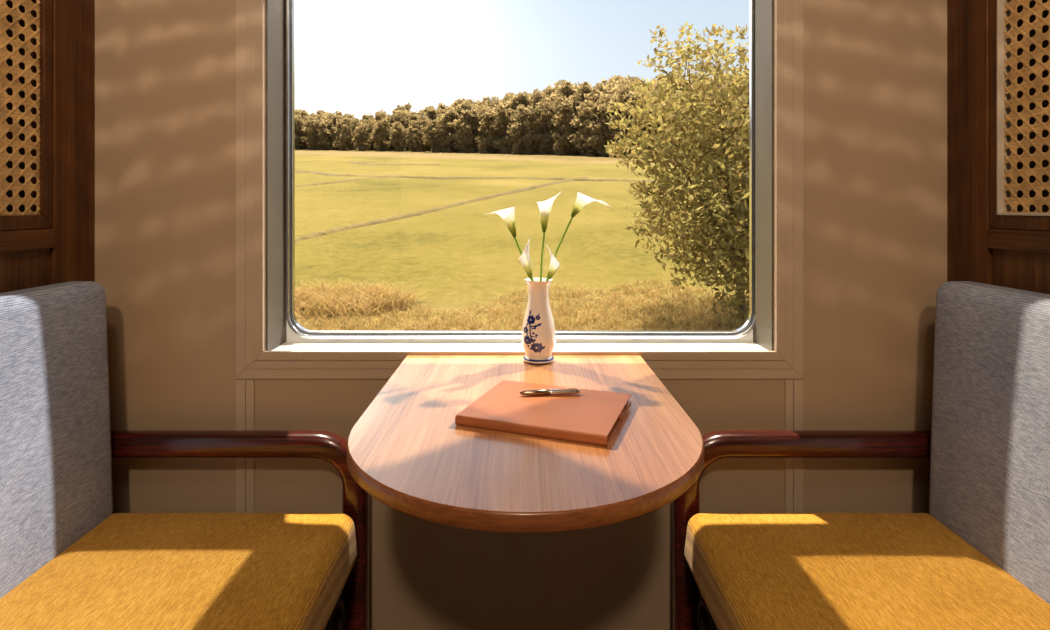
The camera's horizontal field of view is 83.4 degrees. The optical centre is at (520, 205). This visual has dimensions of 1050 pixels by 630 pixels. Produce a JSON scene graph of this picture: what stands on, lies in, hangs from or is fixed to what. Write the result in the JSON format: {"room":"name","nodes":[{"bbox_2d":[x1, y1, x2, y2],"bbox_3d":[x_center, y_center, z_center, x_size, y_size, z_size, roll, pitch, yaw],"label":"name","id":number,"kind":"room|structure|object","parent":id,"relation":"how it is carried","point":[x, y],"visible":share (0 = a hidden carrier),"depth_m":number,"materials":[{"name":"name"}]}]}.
{"room":"train carriage","nodes":[
{"label":"train carriage","id":0,"kind":"room"},
{"bbox_2d":[0,0,94,292],"bbox_3d":[-0.980,-0.345,-0.250,0.080,2.850,3.100,0,0,0],"label":"wall","id":1,"kind":"structure","parent":0,"point":[64,252],"depth_m":1.22,"materials":[{"name":"brown wood"}]},
{"bbox_2d":[0,0,52,230],"bbox_3d":[-0.964,-0.292,0.883,0.042,0.675,0.609,0,0,0],"label":"panel","id":2,"kind":"object","parent":1,"relation":"attached to","point":[26,26],"visible":1,"depth_m":1.14,"materials":[{"name":"brown wood"}]},
{"bbox_2d":[95,0,946,629],"bbox_3d":[0.000,-0.345,1.367,2.000,2.850,0.135,0,0,0],"label":"wall","id":3,"kind":"structure","parent":0,"point":[875,71],"depth_m":1.30,"materials":[{"name":"beige paint"}]},
{"bbox_2d":[236,379,253,512],"bbox_3d":[-0.608,0.731,1.298,0.040,0.698,0.004,0,0,0],"label":"trim","id":4,"kind":"structure","parent":3,"relation":"attached to","point":[244,388],"depth_m":1.30,"materials":[{"name":"beige paint"}]},
{"bbox_2d":[236,0,802,378],"bbox_3d":[-0.003,-0.161,1.296,1.250,1.083,0.008,0,0,0],"label":"trim","id":5,"kind":"structure","parent":3,"relation":"attached to","point":[252,362],"depth_m":1.29,"materials":[{"name":"beige paint"}]},
{"bbox_2d":[266,0,773,350],"bbox_3d":[-0.001,-0.150,1.367,1.130,0.979,0.135,0,0,0],"label":"window","id":6,"kind":"structure","parent":3,"relation":"in","point":[284,332],"depth_m":1.38,"materials":[{"name":"white paint"}]},
{"bbox_2d":[346,355,703,533],"bbox_3d":[0.006,0.427,0.963,0.514,0.200,0.672,0,0,0],"label":"table","id":7,"kind":"object","parent":3,"relation":"attached to","point":[407,450],"visible":0.96,"depth_m":0.77,"materials":[{"name":"laminate"}]},
{"bbox_2d":[521,278,555,364],"bbox_3d":[0.037,0.241,1.242,0.072,0.171,0.072,0,0,0],"label":"vase","id":8,"kind":"object","parent":7,"relation":"on","point":[538,337],"visible":1,"depth_m":1.22,"materials":[{"name":"white ceramic"}]},
{"bbox_2d":[484,207,521,254],"bbox_3d":[-0.019,0.134,1.241,0.117,0.264,0.037,0,0,0],"label":"calla lily","id":9,"kind":"object","parent":8,"relation":"in","point":[507,215],"visible":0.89,"depth_m":1.24,"materials":[{"name":"white plant"}]},
{"bbox_2d":[519,237,533,280],"bbox_3d":[0.019,0.165,1.225,0.048,0.202,0.025,0,0,0],"label":"calla lily","id":10,"kind":"object","parent":8,"relation":"in","point":[524,258],"visible":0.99,"depth_m":1.22,"materials":[{"name":"white plant"}]},
{"bbox_2d":[537,191,561,281],"bbox_3d":[0.060,0.118,1.252,0.053,0.297,0.037,0,0,0],"label":"calla lily","id":11,"kind":"object","parent":8,"relation":"in","point":[545,207],"visible":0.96,"depth_m":1.25,"materials":[{"name":"white plant"}]},
{"bbox_2d":[546,245,560,280],"bbox_3d":[0.056,0.173,1.228,0.055,0.186,0.024,0,0,0],"label":"calla lily","id":12,"kind":"object","parent":8,"relation":"in","point":[554,265],"visible":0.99,"depth_m":1.22,"materials":[{"name":"white plant"}]},
{"bbox_2d":[546,192,609,279],"bbox_3d":[0.109,0.118,1.237,0.156,0.296,0.038,0,0,0],"label":"calla lily","id":13,"kind":"object","parent":8,"relation":"in","point":[582,200],"visible":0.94,"depth_m":1.23,"materials":[{"name":"white plant"}]},
{"bbox_2d":[455,380,630,445],"bbox_3d":[0.043,0.319,0.926,0.230,0.015,0.192,0,0,20],"label":"notebook","id":14,"kind":"object","parent":7,"relation":"on","point":[588,416],"visible":0.99,"depth_m":0.89,"materials":[{"name":"brown leather"}]},
{"bbox_2d":[520,389,579,395],"bbox_3d":[0.048,0.306,0.971,0.100,0.011,0.010,0,0,-5],"label":"pen","id":15,"kind":"object","parent":14,"relation":"on","point":[544,391],"visible":1,"depth_m":0.97,"materials":[{"name":"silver metal"}]},
{"bbox_2d":[785,379,802,512],"bbox_3d":[0.602,0.731,1.298,0.040,0.698,0.004,0,0,0],"label":"trim","id":16,"kind":"structure","parent":3,"relation":"attached to","point":[793,388],"depth_m":1.30,"materials":[{"name":"beige paint"}]},
{"bbox_2d":[947,0,1049,293],"bbox_3d":[0.980,-0.345,-0.250,0.080,2.850,3.100,0,0,0],"label":"wall","id":17,"kind":"structure","parent":0,"point":[976,252],"depth_m":1.22,"materials":[{"name":"brown wood"}]},
{"bbox_2d":[989,0,1049,230],"bbox_3d":[0.963,-0.292,0.883,0.044,0.675,0.609,0,0,0],"label":"panel","id":18,"kind":"object","parent":17,"relation":"attached to","point":[1019,30],"visible":1,"depth_m":1.13,"materials":[{"name":"brown wood"}]},
{"bbox_3d":[0.000,1.105,-0.170,2.100,0.050,3.260,0,0,0],"label":"floor","id":19,"kind":"structure","parent":0,"visible":0},
{"bbox_2d":[0,281,368,629],"bbox_3d":[-0.633,0.616,0.724,0.621,0.928,1.095,0,0,0],"label":"seat","id":20,"kind":"object","parent":19,"relation":"on","point":[68,562],"visible":0.96,"depth_m":1.04,"materials":[{"name":"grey fabric"}]},
{"bbox_2d":[0,513,357,629],"bbox_3d":[-0.592,0.678,0.700,0.528,0.116,1.039,0,0,0],"label":"seat cushion","id":21,"kind":"object","parent":20,"relation":"on","point":[118,571],"depth_m":1.00,"materials":[{"name":"yellow fabric"}]},
{"bbox_2d":[673,281,1049,629],"bbox_3d":[0.633,0.616,0.724,0.621,0.928,1.095,0,0,0],"label":"seat","id":22,"kind":"object","parent":19,"relation":"on","point":[980,557],"visible":0.93,"depth_m":1.04,"materials":[{"name":"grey fabric"}]},
{"bbox_2d":[684,513,1049,629],"bbox_3d":[0.592,0.678,0.700,0.528,0.116,1.039,0,0,0],"label":"seat cushion","id":23,"kind":"object","parent":22,"relation":"on","point":[751,571],"depth_m":1.00,"materials":[{"name":"yellow fabric"}]},
{"label":"outside","id":24,"kind":"structure","parent":0,"visible":0},
{"bbox_2d":[295,149,748,330],"bbox_3d":[0.000,-7.911,85.600,180.000,20.600,165.400,0,0,0],"label":"ground","id":25,"kind":"structure","parent":24,"point":[462,250],"depth_m":16.08,"materials":[{"name":"green plant"}]},
{"bbox_2d":[295,114,306,149],"bbox_3d":[-36.798,-11.873,95.839,4.186,6.219,3.649,0,0,-18],"label":"tree","id":26,"kind":"object","parent":25,"relation":"on","point":[300,123],"visible":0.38,"depth_m":95.54,"materials":[{"name":"green plant"}]},
{"bbox_2d":[298,110,309,131],"bbox_3d":[-37.669,-12.931,101.004,3.736,7.135,4.285,0,0,12],"label":"tree","id":27,"kind":"object","parent":25,"relation":"on","point":[303,112],"visible":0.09,"depth_m":100.32,"materials":[{"name":"green plant"}]},
{"bbox_2d":[296,113,316,148],"bbox_3d":[-35.685,-12.312,98.592,4.440,6.570,4.176,0,0,-12],"label":"tree","id":28,"kind":"object","parent":25,"relation":"on","point":[311,114],"visible":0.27,"depth_m":97.59,"materials":[{"name":"green plant"}]},
{"bbox_2d":[301,115,320,149],"bbox_3d":[-33.287,-11.404,93.886,3.650,5.916,3.528,0,0,-11],"label":"tree","id":29,"kind":"object","parent":25,"relation":"on","point":[313,132],"visible":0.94,"depth_m":93.23,"materials":[{"name":"green plant"}]},
{"bbox_2d":[316,114,326,149],"bbox_3d":[-32.872,-12.144,97.619,3.575,6.396,3.377,0,0,34],"label":"tree","id":30,"kind":"object","parent":25,"relation":"on","point":[322,117],"visible":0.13,"depth_m":96.88,"materials":[{"name":"green plant"}]},
{"bbox_2d":[315,110,329,115],"bbox_3d":[-34.152,-13.340,103.170,4.844,7.449,4.957,0,0,-15],"label":"tree","id":31,"kind":"object","parent":25,"relation":"on","point":[317,112],"visible":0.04,"depth_m":103.15,"materials":[{"name":"green plant"}]},
{"bbox_2d":[315,119,335,149],"bbox_3d":[-30.802,-11.246,93.675,3.305,5.441,3.499,0,0,4],"label":"tree","id":32,"kind":"object","parent":25,"relation":"on","point":[326,127],"visible":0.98,"depth_m":93.23,"materials":[{"name":"green plant"}]},
{"bbox_2d":[325,113,334,120],"bbox_3d":[-32.062,-12.413,99.283,4.164,6.729,4.024,0,0,26],"label":"tree","id":33,"kind":"object","parent":25,"relation":"on","point":[329,115],"visible":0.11,"depth_m":98.38,"materials":[{"name":"green plant"}]},
{"bbox_2d":[331,114,341,149],"bbox_3d":[-30.088,-11.809,95.822,3.462,6.291,3.582,0,0,37],"label":"tree","id":34,"kind":"object","parent":25,"relation":"on","point":[335,118],"visible":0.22,"depth_m":95.53,"materials":[{"name":"green plant"}]},
{"bbox_2d":[334,110,342,118],"bbox_3d":[-31.715,-13.008,102.596,4.119,7.044,4.379,0,0,-39],"label":"tree","id":35,"kind":"object","parent":25,"relation":"on","point":[336,111],"visible":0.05,"depth_m":101.45,"materials":[{"name":"green plant"}]},
{"bbox_2d":[333,116,353,150],"bbox_3d":[-27.561,-11.070,91.335,3.296,5.689,3.113,0,0,-14],"label":"tree","id":36,"kind":"object","parent":25,"relation":"on","point":[342,129],"visible":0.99,"depth_m":90.96,"materials":[{"name":"green plant"}]},
{"bbox_2d":[295,176,393,186],"bbox_3d":[-12.863,-0.743,27.936,1.314,2.290,20.436,0,0,32],"label":"bank","id":37,"kind":"object","parent":25,"relation":"on","point":[338,181],"visible":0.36,"depth_m":32.39,"materials":[{"name":"brown soil"}]},
{"bbox_2d":[342,113,354,131],"bbox_3d":[-28.540,-12.040,96.973,3.988,6.504,3.854,0,0,-41],"label":"tree","id":38,"kind":"object","parent":25,"relation":"on","point":[347,115],"visible":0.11,"depth_m":96.43,"materials":[{"name":"green plant"}]},
{"bbox_2d":[342,117,359,149],"bbox_3d":[-27.104,-11.515,94.720,3.265,5.615,3.191,0,0,2],"label":"tree","id":39,"kind":"object","parent":25,"relation":"on","point":[355,122],"visible":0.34,"depth_m":94.24,"materials":[{"name":"green plant"}]},
{"bbox_2d":[352,123,371,150],"bbox_3d":[-23.985,-10.335,89.103,2.831,4.527,2.767,0,0,4],"label":"tree","id":40,"kind":"object","parent":25,"relation":"on","point":[361,131],"visible":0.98,"depth_m":88.77,"materials":[{"name":"green plant"}]},
{"bbox_2d":[359,119,365,126],"bbox_3d":[-26.064,-11.707,97.310,3.819,5.596,3.691,0,0,-21],"label":"tree","id":41,"kind":"object","parent":25,"relation":"on","point":[361,121],"visible":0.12,"depth_m":96.65,"materials":[{"name":"green plant"}]},
{"bbox_2d":[361,113,374,119],"bbox_3d":[-25.698,-12.338,98.850,3.779,6.470,4.001,0,0,21],"label":"tree","id":42,"kind":"object","parent":25,"relation":"on","point":[365,116],"visible":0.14,"depth_m":98.09,"materials":[{"name":"green plant"}]},
{"bbox_2d":[363,119,375,149],"bbox_3d":[-23.848,-11.122,92.425,3.072,5.535,3.266,0,0,-20],"label":"tree","id":43,"kind":"object","parent":25,"relation":"on","point":[369,122],"visible":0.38,"depth_m":91.97,"materials":[{"name":"green plant"}]},
{"bbox_2d":[295,277,447,318],"bbox_3d":[-2.989,1.441,9.421,3.830,0.489,1.756,0,0,9],"label":"grass mound","id":44,"kind":"object","parent":25,"relation":"on","point":[344,300],"visible":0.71,"depth_m":9.20,"materials":[{"name":"plant"}]},
{"bbox_2d":[372,112,386,139],"bbox_3d":[-22.381,-11.886,94.412,3.963,6.620,3.454,0,0,-20],"label":"tree","id":45,"kind":"object","parent":25,"relation":"on","point":[378,116],"visible":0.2,"depth_m":94.36,"materials":[{"name":"green plant"}]},
{"bbox_2d":[370,118,390,150],"bbox_3d":[-21.028,-10.557,88.274,2.920,5.251,2.988,0,0,-45],"label":"tree","id":46,"kind":"object","parent":25,"relation":"on","point":[379,138],"visible":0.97,"depth_m":87.96,"materials":[{"name":"green plant"}]},
{"bbox_2d":[373,117,394,149],"bbox_3d":[-20.985,-11.037,91.362,4.016,5.529,3.501,0,0,23],"label":"tree","id":47,"kind":"object","parent":25,"relation":"on","point":[391,120],"visible":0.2,"depth_m":90.82,"materials":[{"name":"green plant"}]},
{"bbox_2d":[349,162,439,164],"bbox_3d":[-11.512,-3.699,51.179,9.516,0.676,2.311,0,0,22],"label":"bank","id":48,"kind":"object","parent":25,"relation":"on","point":[349,162],"visible":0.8,"depth_m":50.44,"materials":[{"name":"brown soil"}]},
{"bbox_2d":[385,108,404,149],"bbox_3d":[-19.775,-11.852,92.889,4.110,6.991,4.714,0,0,40],"label":"tree","id":49,"kind":"object","parent":25,"relation":"on","point":[396,109],"visible":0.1,"depth_m":91.90,"materials":[{"name":"green plant"}]},
{"bbox_2d":[389,121,408,151],"bbox_3d":[-18.137,-10.171,86.746,2.793,4.963,2.627,0,0,39],"label":"tree","id":50,"kind":"object","parent":25,"relation":"on","point":[397,129],"visible":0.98,"depth_m":86.44,"materials":[{"name":"green plant"}]},
{"bbox_2d":[390,102,411,115],"bbox_3d":[-19.927,-13.070,98.033,4.710,8.487,4.431,0,0,-34],"label":"tree","id":51,"kind":"object","parent":25,"relation":"on","point":[408,106],"visible":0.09,"depth_m":97.69,"materials":[{"name":"green plant"}]},
{"bbox_2d":[390,111,414,150],"bbox_3d":[-18.048,-11.342,90.508,4.375,6.540,3.814,0,0,45],"label":"tree","id":52,"kind":"object","parent":25,"relation":"on","point":[398,116],"visible":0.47,"depth_m":89.54,"materials":[{"name":"green plant"}]},
{"bbox_2d":[406,110,418,150],"bbox_3d":[-17.122,-11.729,92.943,4.430,6.678,4.329,0,0,36],"label":"tree","id":53,"kind":"object","parent":25,"relation":"on","point":[410,117],"visible":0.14,"depth_m":92.14,"materials":[{"name":"green plant"}]},
{"bbox_2d":[406,120,424,151],"bbox_3d":[-15.272,-10.092,85.520,2.850,5.038,2.484,0,0,17],"label":"tree","id":54,"kind":"object","parent":25,"relation":"on","point":[416,128],"visible":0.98,"depth_m":85.22,"materials":[{"name":"green plant"}]},
{"bbox_2d":[417,115,429,150],"bbox_3d":[-14.844,-10.729,88.504,3.334,5.896,3.223,0,0,-20],"label":"tree","id":55,"kind":"object","parent":25,"relation":"on","point":[422,118],"visible":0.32,"depth_m":87.97,"materials":[{"name":"green plant"}]},
{"bbox_2d":[417,105,434,116],"bbox_3d":[-14.956,-12.324,94.750,4.876,7.440,4.989,0,0,24],"label":"tree","id":56,"kind":"object","parent":25,"relation":"on","point":[420,112],"visible":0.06,"depth_m":93.69,"materials":[{"name":"green plant"}]},
{"bbox_2d":[424,107,436,150],"bbox_3d":[-14.127,-11.737,91.273,4.247,7.239,4.496,0,0,-39],"label":"tree","id":57,"kind":"object","parent":25,"relation":"on","point":[430,113],"visible":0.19,"depth_m":90.34,"materials":[{"name":"green plant"}]},
{"bbox_2d":[422,119,443,151],"bbox_3d":[-12.356,-9.796,82.880,3.312,5.213,3.115,0,0,4],"label":"tree","id":58,"kind":"object","parent":25,"relation":"on","point":[431,129],"visible":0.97,"depth_m":82.42,"materials":[{"name":"green plant"}]},
{"bbox_2d":[431,108,449,151],"bbox_3d":[-11.587,-10.846,86.073,4.266,6.896,4.123,0,0,-19],"label":"tree","id":59,"kind":"object","parent":25,"relation":"on","point":[439,112],"visible":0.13,"depth_m":85.34,"materials":[{"name":"green plant"}]},
{"bbox_2d":[295,177,586,242],"bbox_3d":[-2.344,0.059,21.833,1.869,3.653,30.603,0,0,21],"label":"bank","id":60,"kind":"object","parent":25,"relation":"on","point":[425,211],"visible":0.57,"depth_m":19.71,"materials":[{"name":"brown soil"}]},
{"bbox_2d":[435,102,452,122],"bbox_3d":[-11.132,-11.756,89.218,4.428,7.786,4.327,0,0,29],"label":"tree","id":61,"kind":"object","parent":25,"relation":"on","point":[441,105],"visible":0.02,"depth_m":88.60,"materials":[{"name":"green plant"}]},
{"bbox_2d":[437,109,460,152],"bbox_3d":[-9.873,-10.331,82.723,3.830,6.624,3.963,0,0,-31],"label":"tree","id":62,"kind":"object","parent":25,"relation":"on","point":[447,135],"visible":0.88,"depth_m":82.22,"materials":[{"name":"green plant"}]},
{"bbox_2d":[446,98,467,107],"bbox_3d":[-9.513,-12.399,91.698,5.499,8.875,5.690,0,0,-38],"label":"tree","id":63,"kind":"object","parent":25,"relation":"on","point":[456,102],"visible":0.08,"depth_m":91.12,"materials":[{"name":"green plant"}]},
{"bbox_2d":[449,101,472,151],"bbox_3d":[-8.656,-11.219,85.052,4.995,7.646,5.111,0,0,0],"label":"tree","id":64,"kind":"object","parent":25,"relation":"on","point":[464,105],"visible":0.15,"depth_m":84.02,"materials":[{"name":"green plant"}]},
{"bbox_2d":[453,108,479,152],"bbox_3d":[-7.409,-10.178,81.246,4.085,6.527,4.324,0,0,-3],"label":"tree","id":65,"kind":"object","parent":25,"relation":"on","point":[465,131],"visible":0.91,"depth_m":80.43,"materials":[{"name":"green plant"}]},
{"bbox_2d":[464,98,477,150],"bbox_3d":[-6.743,-12.215,89.888,5.089,8.644,5.208,0,0,-17],"label":"tree","id":66,"kind":"object","parent":25,"relation":"on","point":[471,100],"visible":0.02,"depth_m":89.89,"materials":[{"name":"green plant"}]},
{"bbox_2d":[470,104,487,147],"bbox_3d":[-5.638,-10.585,82.382,4.737,7.380,4.578,0,0,36],"label":"tree","id":67,"kind":"object","parent":25,"relation":"on","point":[477,108],"visible":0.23,"depth_m":81.06,"materials":[{"name":"green plant"}]},
{"bbox_2d":[472,99,489,151],"bbox_3d":[-5.685,-11.503,86.869,4.836,8.216,5.004,0,0,21],"label":"tree","id":68,"kind":"object","parent":25,"relation":"on","point":[478,101],"visible":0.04,"depth_m":86.29,"materials":[{"name":"green plant"}]},
{"bbox_2d":[475,107,500,152],"bbox_3d":[-4.229,-10.058,79.364,4.411,6.821,4.670,0,0,-35],"label":"tree","id":69,"kind":"object","parent":25,"relation":"on","point":[485,143],"visible":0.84,"depth_m":78.46,"materials":[{"name":"green plant"}]},
{"bbox_2d":[482,96,499,105],"bbox_3d":[-4.223,-12.290,90.057,5.796,8.852,5.052,0,0,42],"label":"tree","id":70,"kind":"object","parent":25,"relation":"on","point":[487,100],"visible":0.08,"depth_m":89.14,"materials":[{"name":"green plant"}]},
{"bbox_2d":[481,99,504,122],"bbox_3d":[-3.503,-11.438,84.860,5.395,8.458,5.735,0,0,-2],"label":"tree","id":71,"kind":"object","parent":25,"relation":"on","point":[495,102],"visible":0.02,"depth_m":84.27,"materials":[{"name":"green plant"}]},
{"bbox_2d":[295,170,705,183],"bbox_3d":[-15.706,-2.228,40.402,63.641,2.421,3.848,0,0,18],"label":"bank","id":72,"kind":"object","parent":25,"relation":"on","point":[315,172],"visible":0.45,"depth_m":35.27,"materials":[{"name":"brown soil"}]},
{"bbox_2d":[491,103,509,152],"bbox_3d":[-2.707,-10.406,80.679,4.317,7.421,4.467,0,0,19],"label":"tree","id":73,"kind":"object","parent":25,"relation":"on","point":[502,103],"visible":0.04,"depth_m":80.44,"materials":[{"name":"green plant"}]},
{"bbox_2d":[489,103,519,153],"bbox_3d":[-2.017,-10.030,77.962,4.446,7.027,4.344,0,0,7],"label":"tree","id":74,"kind":"object","parent":25,"relation":"on","point":[504,115],"visible":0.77,"depth_m":77.20,"materials":[{"name":"green plant"}]},
{"bbox_2d":[499,92,514,100],"bbox_3d":[-1.679,-12.278,87.016,5.363,9.781,5.702,0,0,-28],"label":"tree","id":75,"kind":"object","parent":25,"relation":"on","point":[512,93],"visible":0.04,"depth_m":86.88,"materials":[{"name":"green plant"}]},
{"bbox_2d":[506,94,523,149],"bbox_3d":[-0.570,-11.355,83.169,5.440,8.941,5.257,0,0,-44],"label":"tree","id":76,"kind":"object","parent":25,"relation":"on","point":[509,96],"visible":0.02,"depth_m":82.64,"materials":[{"name":"green plant"}]},
{"bbox_2d":[503,91,533,152],"bbox_3d":[-0.006,-11.140,80.596,5.626,9.166,5.821,0,0,-23],"label":"tree","id":77,"kind":"object","parent":25,"relation":"on","point":[521,98],"visible":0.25,"depth_m":79.90,"materials":[{"name":"green plant"}]},
{"bbox_2d":[295,277,748,330],"bbox_3d":[-0.274,1.622,8.515,17.163,0.706,4.635,0,0,-1],"label":"dry grass","id":78,"kind":"structure","parent":25,"relation":"on","point":[647,291],"depth_m":8.73,"materials":[{"name":"plant"}]},
{"bbox_2d":[507,104,539,154],"bbox_3d":[0.355,-9.570,75.395,4.609,6.742,4.032,0,0,6],"label":"tree","id":79,"kind":"object","parent":25,"relation":"on","point":[527,115],"visible":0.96,"depth_m":74.82,"materials":[{"name":"green plant"}]},
{"bbox_2d":[526,88,553,153],"bbox_3d":[2.796,-10.995,78.543,5.518,9.231,5.213,0,0,23],"label":"tree","id":80,"kind":"object","parent":25,"relation":"on","point":[537,96],"visible":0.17,"depth_m":77.44,"materials":[{"name":"green plant"}]},
{"bbox_2d":[529,85,555,104],"bbox_3d":[4.342,-11.429,80.483,6.334,9.937,6.553,0,0,10],"label":"tree","id":81,"kind":"object","parent":25,"relation":"on","point":[548,90],"visible":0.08,"depth_m":79.53,"materials":[{"name":"green plant"}]},
{"bbox_2d":[530,101,559,153],"bbox_3d":[3.108,-9.732,75.268,3.784,7.193,4.325,0,0,-15],"label":"tree","id":82,"kind":"object","parent":25,"relation":"on","point":[545,116],"visible":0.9,"depth_m":74.42,"materials":[{"name":"green plant"}]},
{"bbox_2d":[537,81,577,142],"bbox_3d":[5.098,-11.233,77.015,5.799,10.024,6.628,0,0,22],"label":"tree","id":83,"kind":"object","parent":25,"relation":"on","point":[564,89],"visible":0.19,"depth_m":75.98,"materials":[{"name":"green plant"}]},
{"bbox_2d":[554,79,572,88],"bbox_3d":[6.608,-12.161,81.695,7.062,10.874,6.157,0,0,-39],"label":"tree","id":84,"kind":"object","parent":25,"relation":"on","point":[563,80],"visible":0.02,"depth_m":81.39,"materials":[{"name":"green plant"}]},
{"bbox_2d":[550,95,580,154],"bbox_3d":[5.577,-9.828,73.143,4.095,8.057,4.350,0,0,4],"label":"tree","id":85,"kind":"object","parent":25,"relation":"on","point":[563,145],"visible":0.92,"depth_m":72.33,"materials":[{"name":"green plant"}]},
{"bbox_2d":[566,81,592,154],"bbox_3d":[7.713,-10.928,75.283,4.886,9.837,5.585,0,0,45],"label":"tree","id":86,"kind":"object","parent":25,"relation":"on","point":[585,88],"visible":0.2,"depth_m":74.26,"materials":[{"name":"green plant"}]},
{"bbox_2d":[567,99,598,155],"bbox_3d":[8.208,-8.969,70.049,4.502,7.147,3.988,0,0,44],"label":"tree","id":87,"kind":"object","parent":25,"relation":"on","point":[587,109],"visible":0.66,"depth_m":69.49,"materials":[{"name":"green plant"}]},
{"bbox_2d":[576,83,617,155],"bbox_3d":[9.652,-10.466,71.923,6.123,9.911,6.737,0,0,3],"label":"tree","id":88,"kind":"object","parent":25,"relation":"on","point":[593,96],"visible":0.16,"depth_m":71.35,"materials":[{"name":"green plant"}]},
{"bbox_2d":[586,93,622,156],"bbox_3d":[10.005,-9.065,67.893,4.995,7.952,4.506,0,0,12],"label":"tree","id":89,"kind":"object","parent":25,"relation":"on","point":[601,130],"visible":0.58,"depth_m":67.37,"materials":[{"name":"green plant"}]},
{"bbox_2d":[597,78,621,87],"bbox_3d":[11.686,-11.223,76.521,5.668,10.604,6.284,0,0,-21],"label":"tree","id":90,"kind":"object","parent":25,"relation":"on","point":[604,81],"visible":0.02,"depth_m":75.82,"materials":[{"name":"green plant"}]},
{"bbox_2d":[608,87,617,96],"bbox_3d":[12.380,-9.976,71.687,5.396,9.034,5.982,0,0,2],"label":"tree","id":91,"kind":"object","parent":25,"relation":"on","point":[614,88],"visible":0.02,"depth_m":71.42,"materials":[{"name":"green plant"}]},
{"bbox_2d":[610,77,631,90],"bbox_3d":[13.494,-10.799,73.401,5.936,10.428,6.580,0,0,40],"label":"tree","id":92,"kind":"object","parent":25,"relation":"on","point":[622,81],"visible":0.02,"depth_m":72.93,"materials":[{"name":"green plant"}]},
{"bbox_2d":[608,74,635,83],"bbox_3d":[13.775,-11.870,77.313,7.861,11.622,7.394,0,0,34],"label":"tree","id":93,"kind":"object","parent":25,"relation":"on","point":[614,77],"visible":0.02,"depth_m":78.05,"materials":[{"name":"green plant"}]},
{"bbox_2d":[610,84,654,157],"bbox_3d":[12.637,-9.348,65.859,5.442,9.041,5.780,0,0,2],"label":"tree","id":94,"kind":"object","parent":25,"relation":"on","point":[623,94],"visible":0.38,"depth_m":65.03,"materials":[{"name":"green plant"}]},
{"bbox_2d":[628,77,654,154],"bbox_3d":[14.191,-10.104,68.876,5.354,9.922,5.687,0,0,-9],"label":"tree","id":95,"kind":"object","parent":25,"relation":"on","point":[630,80],"visible":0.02,"depth_m":68.19,"materials":[{"name":"green plant"}]},
{"bbox_2d":[645,89,669,157],"bbox_3d":[15.195,-8.940,65.219,5.100,8.239,4.461,0,0,-39],"label":"tree","id":96,"kind":"object","parent":25,"relation":"on","point":[664,104],"visible":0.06,"depth_m":63.83,"materials":[{"name":"green plant"}]},
{"bbox_2d":[649,76,679,125],"bbox_3d":[16.221,-10.056,67.453,6.224,9.956,6.369,0,0,-22],"label":"tree","id":97,"kind":"object","parent":25,"relation":"on","point":[675,84],"visible":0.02,"depth_m":66.14,"materials":[{"name":"green plant"}]},
{"bbox_2d":[603,20,748,321],"bbox_3d":[3.231,-0.595,8.744,4.493,4.800,3.277,0,0,-12],"label":"leafy tree","id":98,"kind":"object","parent":25,"relation":"on","point":[723,171],"visible":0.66,"depth_m":8.20,"materials":[{"name":"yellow plant"}]},
{"bbox_2d":[663,90,690,156],"bbox_3d":[17.123,-8.422,62.789,4.255,7.787,4.006,0,0,-22],"label":"tree","id":99,"kind":"object","parent":25,"relation":"on","point":[676,145],"visible":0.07,"depth_m":62.06,"materials":[{"name":"green plant"}]},
{"bbox_2d":[668,80,693,101],"bbox_3d":[18.431,-9.672,66.509,5.213,9.566,5.474,0,0,31],"label":"tree","id":100,"kind":"object","parent":25,"relation":"on","point":[691,80],"visible":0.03,"depth_m":65.38,"materials":[{"name":"green plant"}]},
{"bbox_2d":[683,85,719,158],"bbox_3d":[19.248,-8.647,61.801,5.328,8.458,5.453,0,0,-12],"label":"tree","id":101,"kind":"object","parent":25,"relation":"on","point":[693,87],"visible":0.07,"depth_m":61.07,"materials":[{"name":"green plant"}]},
{"bbox_2d":[711,98,740,155],"bbox_3d":[21.086,-7.769,59.266,4.333,7.166,4.434,0,0,4],"label":"tree","id":102,"kind":"object","parent":25,"relation":"on","point":[716,101],"visible":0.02,"depth_m":58.46,"materials":[{"name":"green plant"}]},
{"bbox_2d":[711,72,748,131],"bbox_3d":[21.817,-9.044,60.718,6.189,9.564,6.333,0,0,-14],"label":"tree","id":103,"kind":"object","parent":25,"relation":"on","point":[729,85],"visible":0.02,"depth_m":59.48,"materials":[{"name":"green plant"}]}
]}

